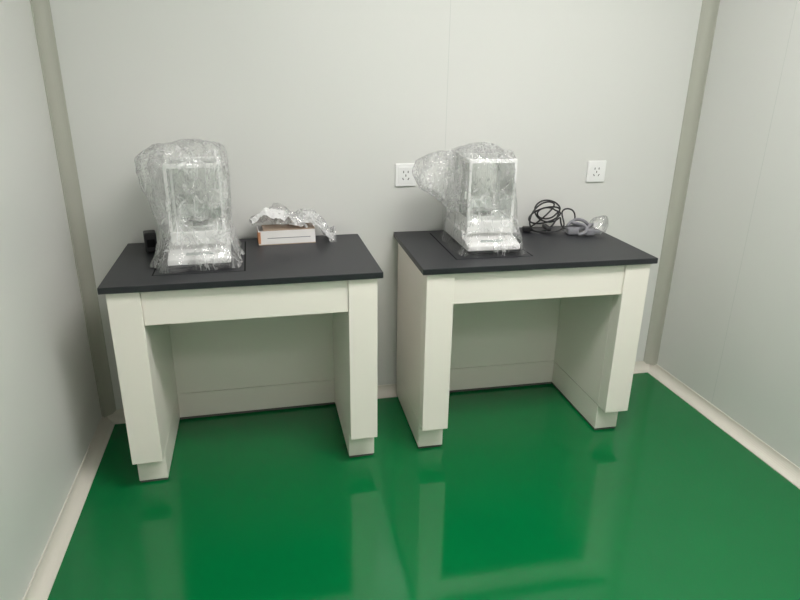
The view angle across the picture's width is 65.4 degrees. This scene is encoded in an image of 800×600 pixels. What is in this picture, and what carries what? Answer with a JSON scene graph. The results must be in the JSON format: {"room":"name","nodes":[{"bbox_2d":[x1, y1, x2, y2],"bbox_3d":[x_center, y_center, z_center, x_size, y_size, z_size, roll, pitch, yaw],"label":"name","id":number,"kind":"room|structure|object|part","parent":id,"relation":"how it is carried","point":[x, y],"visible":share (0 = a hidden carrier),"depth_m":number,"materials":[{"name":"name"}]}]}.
{"room":"clean room","nodes":[
{"label":"clean room","id":0,"kind":"room"},
{"bbox_2d":[0,0,101,599],"bbox_3d":[-0.860,0.019,0.310,0.100,2.650,4.300,-4,21,-12],"label":"wall","id":1,"kind":"structure","parent":0,"point":[50,411],"depth_m":1.98,"materials":[{"name":"paint"}]},
{"bbox_2d":[23,416,114,599],"bbox_3d":[-0.806,1.236,0.775,0.046,0.046,4.300,-4,21,-12],"label":"baseboard","id":2,"kind":"structure","parent":1,"relation":"attached to","point":[42,581],"depth_m":2.12,"materials":[{"name":"plastic"}]},
{"bbox_2d":[49,0,701,409],"bbox_3d":[0.023,-0.816,2.614,2.890,2.650,0.100,-4,21,-12],"label":"wall","id":3,"kind":"structure","parent":0,"point":[314,104],"depth_m":2.55,"materials":[{"name":"paint"}]},
{"bbox_2d":[30,0,115,416],"bbox_3d":[-1.249,-0.722,2.265,0.049,2.620,0.049,-4,21,-12],"label":"trim","id":4,"kind":"structure","parent":3,"relation":"attached to","point":[41,10],"depth_m":2.39,"materials":[{"name":"plastic"}]},
{"bbox_2d":[107,361,649,423],"bbox_3d":[0.021,0.431,2.997,2.690,0.046,0.046,-4,21,-12],"label":"baseboard","id":5,"kind":"structure","parent":3,"relation":"attached to","point":[383,391],"depth_m":2.98,"materials":[{"name":"plastic"}]},
{"bbox_2d":[395,163,415,185],"bbox_3d":[0.024,-0.534,2.659,0.090,0.096,0.011,-4,21,-12],"label":"wall socket","id":6,"kind":"object","parent":3,"relation":"attached to","point":[403,172],"visible":0.88,"depth_m":2.65,"materials":[{"name":"white plastic"}]},
{"bbox_2d":[442,0,450,224],"bbox_3d":[0.196,-0.830,2.596,0.002,2.605,0.001,-4,21,-12],"label":"seam","id":7,"kind":"object","parent":3,"relation":"attached to","point":[450,0],"visible":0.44,"depth_m":2.60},
{"bbox_2d":[586,160,605,181],"bbox_3d":[0.896,-0.588,2.846,0.090,0.096,0.011,-4,21,-12],"label":"wall socket","id":8,"kind":"object","parent":3,"relation":"attached to","point":[595,169],"visible":1,"depth_m":2.84,"materials":[{"name":"white plastic"}]},
{"bbox_2d":[643,0,719,365],"bbox_3d":[1.329,-0.887,2.817,0.049,2.620,0.049,-4,21,-12],"label":"trim","id":9,"kind":"structure","parent":3,"relation":"attached to","point":[709,8],"depth_m":2.93,"materials":[{"name":"plastic"}]},
{"bbox_2d":[47,373,799,599],"bbox_3d":[0.483,1.222,1.076,2.890,0.100,4.500,-4,21,-12],"label":"floor","id":10,"kind":"structure","parent":0,"point":[520,498],"depth_m":2.21,"materials":[{"name":"green paint"}]},
{"bbox_2d":[97,234,382,482],"bbox_3d":[-0.578,0.214,2.471,0.929,0.801,0.557,-4,21,-12],"label":"desk","id":11,"kind":"object","parent":10,"relation":"on","point":[284,326],"visible":0.97,"depth_m":2.32,"materials":[{"name":"white wood"}]},
{"bbox_3d":[-0.910,0.272,2.156,0.104,0.650,0.062,-4,21,-12],"label":"leg","id":12,"kind":"part","parent":11,"relation":"part of","materials":[{"name":"paint"}]},
{"bbox_2d":[143,230,164,251],"bbox_3d":[-0.956,-0.236,2.410,0.058,0.075,0.123,0,20,-2],"label":"power adapter","id":13,"kind":"object","parent":11,"relation":"on","point":[150,240],"visible":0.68,"depth_m":2.36,"materials":[{"name":"plastic"}]},
{"bbox_3d":[-0.969,0.180,2.399,0.103,0.648,0.467,-4,21,-12],"label":"leg","id":14,"kind":"part","parent":11,"relation":"part of","materials":[{"name":"paint"}]},
{"bbox_2d":[134,139,244,269],"bbox_3d":[-0.753,-0.362,2.254,0.346,0.423,0.410,-4,21,-14],"label":"analytical balance","id":15,"kind":"object","parent":11,"relation":"on","point":[200,234],"visible":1,"depth_m":2.22,"materials":[{"name":"plastic"}]},
{"bbox_3d":[-0.818,-0.482,2.188,0.014,0.014,0.190,-4,21,-14],"label":"rail","id":16,"kind":"part","parent":15,"relation":"part of","materials":[{"name":"white plastic"}]},
{"bbox_3d":[-0.800,-0.345,2.145,0.010,0.225,0.010,-4,21,-14],"label":"post","id":17,"kind":"part","parent":15,"relation":"part of","materials":[{"name":"white plastic"}]},
{"bbox_3d":[-0.844,-0.406,2.308,0.010,0.225,0.010,-4,21,-14],"label":"post","id":18,"kind":"part","parent":15,"relation":"part of","materials":[{"name":"white plastic"}]},
{"bbox_3d":[-0.823,-0.273,2.264,0.010,0.008,0.170,-4,21,-14],"label":"rail","id":19,"kind":"part","parent":15,"relation":"part of","materials":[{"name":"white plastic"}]},
{"bbox_3d":[-0.713,-0.459,2.130,0.160,0.014,0.016,-4,21,-14],"label":"rail","id":20,"kind":"part","parent":15,"relation":"part of","materials":[{"name":"white plastic"}]},
{"bbox_3d":[-0.755,-0.517,2.288,0.160,0.014,0.016,-4,21,-14],"label":"rail","id":21,"kind":"part","parent":15,"relation":"part of","materials":[{"name":"white plastic"}]},
{"bbox_3d":[-0.650,-0.494,2.229,0.014,0.014,0.190,-4,21,-14],"label":"rail","id":22,"kind":"part","parent":15,"relation":"part of","materials":[{"name":"white plastic"}]},
{"bbox_3d":[-0.627,-0.358,2.187,0.010,0.225,0.010,-4,21,-14],"label":"post","id":23,"kind":"part","parent":15,"relation":"part of","materials":[{"name":"white plastic"}]},
{"bbox_3d":[-0.671,-0.418,2.350,0.010,0.225,0.010,-4,21,-14],"label":"post","id":24,"kind":"part","parent":15,"relation":"part of","materials":[{"name":"white plastic"}]},
{"bbox_2d":[97,234,382,294],"bbox_3d":[-0.573,-0.151,2.337,0.929,0.022,0.557,-4,21,-12],"label":"countertop","id":25,"kind":"structure","parent":11,"relation":"on","point":[344,257],"depth_m":2.20,"materials":[{"name":"black stone"}]},
{"bbox_3d":[-0.632,0.080,2.677,0.685,0.648,0.015,-4,21,-12],"label":"panel","id":26,"kind":"part","parent":11,"relation":"part of","materials":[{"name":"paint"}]},
{"bbox_2d":[249,203,335,245],"bbox_3d":[-0.435,-0.316,2.527,0.345,0.160,0.129,-5,21,-15],"label":"carton","id":27,"kind":"object","parent":11,"relation":"on","point":[291,229],"visible":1,"depth_m":2.51,"materials":[{"name":"white cardboard"}]},
{"bbox_2d":[257,230,309,243],"bbox_3d":[-0.473,-0.265,2.532,0.211,0.048,0.087,-4,21,-12],"label":"box","id":28,"kind":"object","parent":27,"relation":"on","point":[263,236],"depth_m":2.50,"materials":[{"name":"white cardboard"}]},
{"bbox_3d":[-0.455,-0.298,2.536,0.206,0.003,0.097,-5,21,-15],"label":"carton lid","id":29,"kind":"part","parent":27,"relation":"part of","materials":[{"name":"beige cardboard"}]},
{"bbox_3d":[-0.200,0.129,2.568,0.103,0.648,0.467,-4,21,-12],"label":"leg","id":30,"kind":"part","parent":11,"relation":"part of","materials":[{"name":"paint"}]},
{"bbox_3d":[-0.141,0.221,2.325,0.104,0.650,0.062,-4,21,-12],"label":"leg","id":31,"kind":"part","parent":11,"relation":"part of","materials":[{"name":"paint"}]},
{"bbox_2d":[393,226,657,447],"bbox_3d":[0.477,0.145,2.698,0.929,0.801,0.557,-3,21,-11],"label":"desk","id":32,"kind":"object","parent":10,"relation":"on","point":[565,311],"visible":0.91,"depth_m":2.56,"materials":[{"name":"white wood"}]},
{"bbox_3d":[0.084,0.109,2.635,0.103,0.648,0.467,-3,21,-11],"label":"leg","id":33,"kind":"part","parent":32,"relation":"part of","materials":[{"name":"paint"}]},
{"bbox_3d":[0.138,0.201,2.390,0.104,0.650,0.062,-3,21,-11],"label":"leg","id":34,"kind":"part","parent":32,"relation":"part of","materials":[{"name":"paint"}]},
{"bbox_2d":[412,142,524,255],"bbox_3d":[0.267,-0.417,2.470,0.436,0.405,0.405,-3,21,-11],"label":"analytical balance","id":35,"kind":"object","parent":32,"relation":"on","point":[477,224],"visible":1,"depth_m":2.46,"materials":[{"name":"plastic"}]},
{"bbox_3d":[0.229,-0.473,2.535,0.010,0.225,0.010,-3,21,-11],"label":"post","id":36,"kind":"part","parent":35,"relation":"part of","materials":[{"name":"white plastic"}]},
{"bbox_3d":[0.244,-0.443,2.452,0.001,0.225,0.170,-3,21,-11],"label":"glass","id":37,"kind":"part","parent":35,"relation":"part of","materials":[{"name":"clear glass"}]},
{"bbox_3d":[0.250,-0.549,2.414,0.014,0.014,0.190,-3,21,-11],"label":"rail","id":38,"kind":"part","parent":35,"relation":"part of","materials":[{"name":"white plastic"}]},
{"bbox_3d":[0.264,-0.412,2.370,0.010,0.225,0.010,-3,21,-11],"label":"post","id":39,"kind":"part","parent":35,"relation":"part of","materials":[{"name":"white plastic"}]},
{"bbox_3d":[0.318,-0.584,2.510,0.160,0.014,0.016,-3,21,-11],"label":"rail","id":40,"kind":"part","parent":35,"relation":"part of","materials":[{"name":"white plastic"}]},
{"bbox_3d":[0.352,-0.524,2.350,0.160,0.014,0.016,-3,21,-11],"label":"rail","id":41,"kind":"part","parent":35,"relation":"part of","materials":[{"name":"white plastic"}]},
{"bbox_3d":[0.403,-0.483,2.569,0.010,0.225,0.010,-3,21,-11],"label":"post","id":42,"kind":"part","parent":35,"relation":"part of","materials":[{"name":"white plastic"}]},
{"bbox_3d":[0.419,-0.351,2.524,0.010,0.008,0.170,-3,21,-11],"label":"rail","id":43,"kind":"part","parent":35,"relation":"part of","materials":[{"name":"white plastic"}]},
{"bbox_3d":[0.423,-0.453,2.487,0.001,0.225,0.170,-3,21,-11],"label":"glass","id":44,"kind":"part","parent":35,"relation":"part of","materials":[{"name":"clear glass"}]},
{"bbox_3d":[0.420,-0.559,2.447,0.014,0.014,0.190,-3,21,-11],"label":"rail","id":45,"kind":"part","parent":35,"relation":"part of","materials":[{"name":"white plastic"}]},
{"bbox_3d":[0.439,-0.422,2.404,0.010,0.225,0.010,-3,21,-11],"label":"post","id":46,"kind":"part","parent":35,"relation":"part of","materials":[{"name":"white plastic"}]},
{"bbox_3d":[0.428,0.011,2.905,0.685,0.648,0.015,-3,21,-11],"label":"panel","id":47,"kind":"part","parent":32,"relation":"part of","materials":[{"name":"paint"}]},
{"bbox_2d":[393,226,657,274],"bbox_3d":[0.482,-0.219,2.564,0.929,0.022,0.557,-3,21,-11],"label":"countertop","id":48,"kind":"structure","parent":32,"relation":"on","point":[555,250],"depth_m":2.42,"materials":[{"name":"black stone"}]},
{"bbox_2d":[562,215,608,235],"bbox_3d":[0.812,-0.332,2.732,0.200,0.080,0.117,-1,20,-4],"label":"power adapter","id":49,"kind":"object","parent":48,"relation":"on","point":[573,229],"depth_m":2.72,"materials":[{"name":"grey plastic"}]},
{"bbox_2d":[522,199,575,232],"bbox_3d":[0.662,-0.374,2.753,0.242,0.141,0.100,-2,20,-7],"label":"power cord","id":50,"kind":"object","parent":32,"relation":"on","point":[546,227],"visible":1,"depth_m":2.75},
{"bbox_3d":[0.660,-0.376,2.756,0.224,0.139,0.093,-2,20,-7],"label":"cord","id":51,"kind":"part","parent":50,"relation":"part of","materials":[{"name":"black rubber"}]},
{"bbox_3d":[0.857,0.064,2.786,0.103,0.648,0.467,-3,21,-11],"label":"leg","id":52,"kind":"part","parent":32,"relation":"part of","materials":[{"name":"paint"}]},
{"bbox_3d":[0.911,0.156,2.542,0.104,0.650,0.062,-3,21,-11],"label":"leg","id":53,"kind":"part","parent":32,"relation":"part of","materials":[{"name":"paint"}]},
{"bbox_2d":[657,0,799,467],"bbox_3d":[1.863,-0.155,0.893,0.100,2.650,4.300,-4,21,-12],"label":"wall","id":54,"kind":"structure","parent":0,"point":[757,384],"depth_m":2.59,"materials":[{"name":"paint"}]},
{"bbox_2d":[648,364,799,488],"bbox_3d":[1.774,1.071,1.327,0.046,0.046,4.300,-4,21,-12],"label":"baseboard","id":55,"kind":"structure","parent":54,"relation":"attached to","point":[767,454],"depth_m":2.72,"materials":[{"name":"plastic"}]},
{"bbox_2d":[711,2,796,403],"bbox_3d":[1.450,-0.744,2.412,0.001,2.605,0.002,-4,21,-12],"label":"seam","id":56,"kind":"object","parent":54,"relation":"attached to","point":[796,2],"visible":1,"depth_m":2.52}
]}

